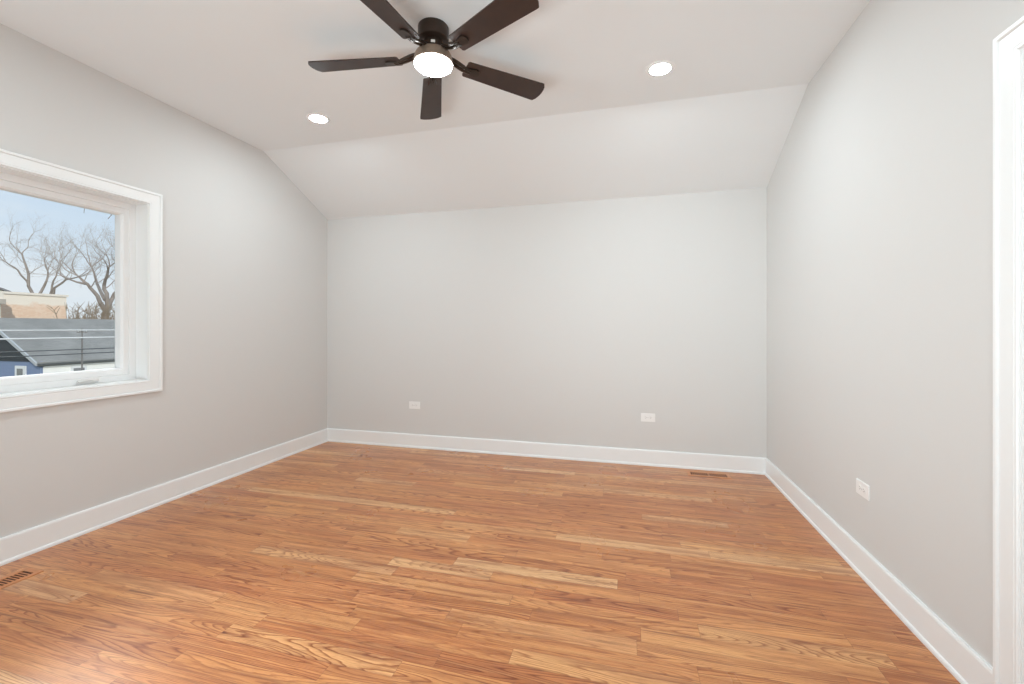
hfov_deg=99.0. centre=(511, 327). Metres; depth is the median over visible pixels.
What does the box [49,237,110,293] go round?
bare tree
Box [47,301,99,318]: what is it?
shrub
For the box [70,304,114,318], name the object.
shrub
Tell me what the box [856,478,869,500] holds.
wall outlet
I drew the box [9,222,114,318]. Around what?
bare tree
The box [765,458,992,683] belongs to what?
baseboard
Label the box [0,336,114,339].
overhead wire
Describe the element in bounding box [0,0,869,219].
ceiling
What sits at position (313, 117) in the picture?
recessed light
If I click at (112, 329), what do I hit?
overhead wire
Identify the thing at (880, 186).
wall
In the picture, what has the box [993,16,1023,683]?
door frame
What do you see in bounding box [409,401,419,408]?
wall outlet
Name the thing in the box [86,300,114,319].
shrub
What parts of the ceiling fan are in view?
blade, blade, blade arm, blade arm, blade, blade arm, blade arm, blade arm, blade, blade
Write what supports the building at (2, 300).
on the ground
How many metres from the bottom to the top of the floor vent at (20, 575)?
0.003 m
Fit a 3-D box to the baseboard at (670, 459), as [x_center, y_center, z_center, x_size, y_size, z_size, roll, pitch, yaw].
[0.064,1.180,4.267,4.335,0.140,0.023,0,0,15]
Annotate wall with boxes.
[0,23,326,537]
[327,188,766,457]
[767,0,1023,666]
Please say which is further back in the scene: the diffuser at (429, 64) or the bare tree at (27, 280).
the bare tree at (27, 280)
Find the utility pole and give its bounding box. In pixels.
[77,328,86,370]
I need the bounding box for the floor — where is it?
[0,442,959,683]
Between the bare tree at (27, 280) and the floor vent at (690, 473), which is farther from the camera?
the bare tree at (27, 280)
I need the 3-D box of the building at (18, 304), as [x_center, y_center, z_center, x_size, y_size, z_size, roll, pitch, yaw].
[-29.256,1.040,24.540,7.170,5.820,2.970,0,0,15]
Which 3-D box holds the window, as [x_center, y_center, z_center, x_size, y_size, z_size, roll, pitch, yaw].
[-2.747,-0.246,2.500,0.230,1.388,1.294,0,0,15]
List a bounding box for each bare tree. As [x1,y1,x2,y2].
[0,208,74,292]
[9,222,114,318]
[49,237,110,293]
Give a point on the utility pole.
(81, 332)
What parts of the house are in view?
rake trim, pane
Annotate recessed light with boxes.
[306,113,330,123]
[645,60,674,76]
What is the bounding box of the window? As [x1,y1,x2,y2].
[0,149,162,412]
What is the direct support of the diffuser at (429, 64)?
attached to the ceiling fan
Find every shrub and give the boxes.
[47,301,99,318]
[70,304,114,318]
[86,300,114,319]
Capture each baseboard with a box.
[0,428,327,565]
[328,428,765,474]
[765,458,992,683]
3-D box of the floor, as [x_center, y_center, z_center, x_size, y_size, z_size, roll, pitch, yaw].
[-0.630,1.310,1.615,4.793,0.120,5.946,0,0,15]
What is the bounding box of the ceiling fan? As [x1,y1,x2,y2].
[308,0,544,119]
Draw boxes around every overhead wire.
[0,329,114,330]
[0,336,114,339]
[0,347,114,352]
[0,352,112,357]
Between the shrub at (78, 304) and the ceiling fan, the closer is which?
the ceiling fan
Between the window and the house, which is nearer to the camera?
the window
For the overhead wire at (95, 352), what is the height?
0.145 m
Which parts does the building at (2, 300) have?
cornice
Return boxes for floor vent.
[0,567,42,588]
[687,471,731,478]
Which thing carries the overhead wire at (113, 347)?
attached to the utility pole
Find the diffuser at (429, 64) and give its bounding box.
[414,53,452,76]
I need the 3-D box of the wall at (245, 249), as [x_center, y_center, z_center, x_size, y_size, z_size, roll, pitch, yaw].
[-2.842,-0.178,2.194,0.220,2.856,5.506,0,0,15]
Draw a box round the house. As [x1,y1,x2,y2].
[0,318,114,376]
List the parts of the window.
sash, frame, crank handle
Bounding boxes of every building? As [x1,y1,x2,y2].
[0,291,68,318]
[0,293,5,317]
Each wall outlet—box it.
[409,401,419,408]
[641,413,654,421]
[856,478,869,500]
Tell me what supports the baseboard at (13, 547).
attached to the wall at (245, 249)
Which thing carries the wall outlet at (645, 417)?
attached to the wall at (569, 323)
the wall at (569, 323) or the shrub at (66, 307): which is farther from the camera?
the shrub at (66, 307)
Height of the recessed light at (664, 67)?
0.005 m

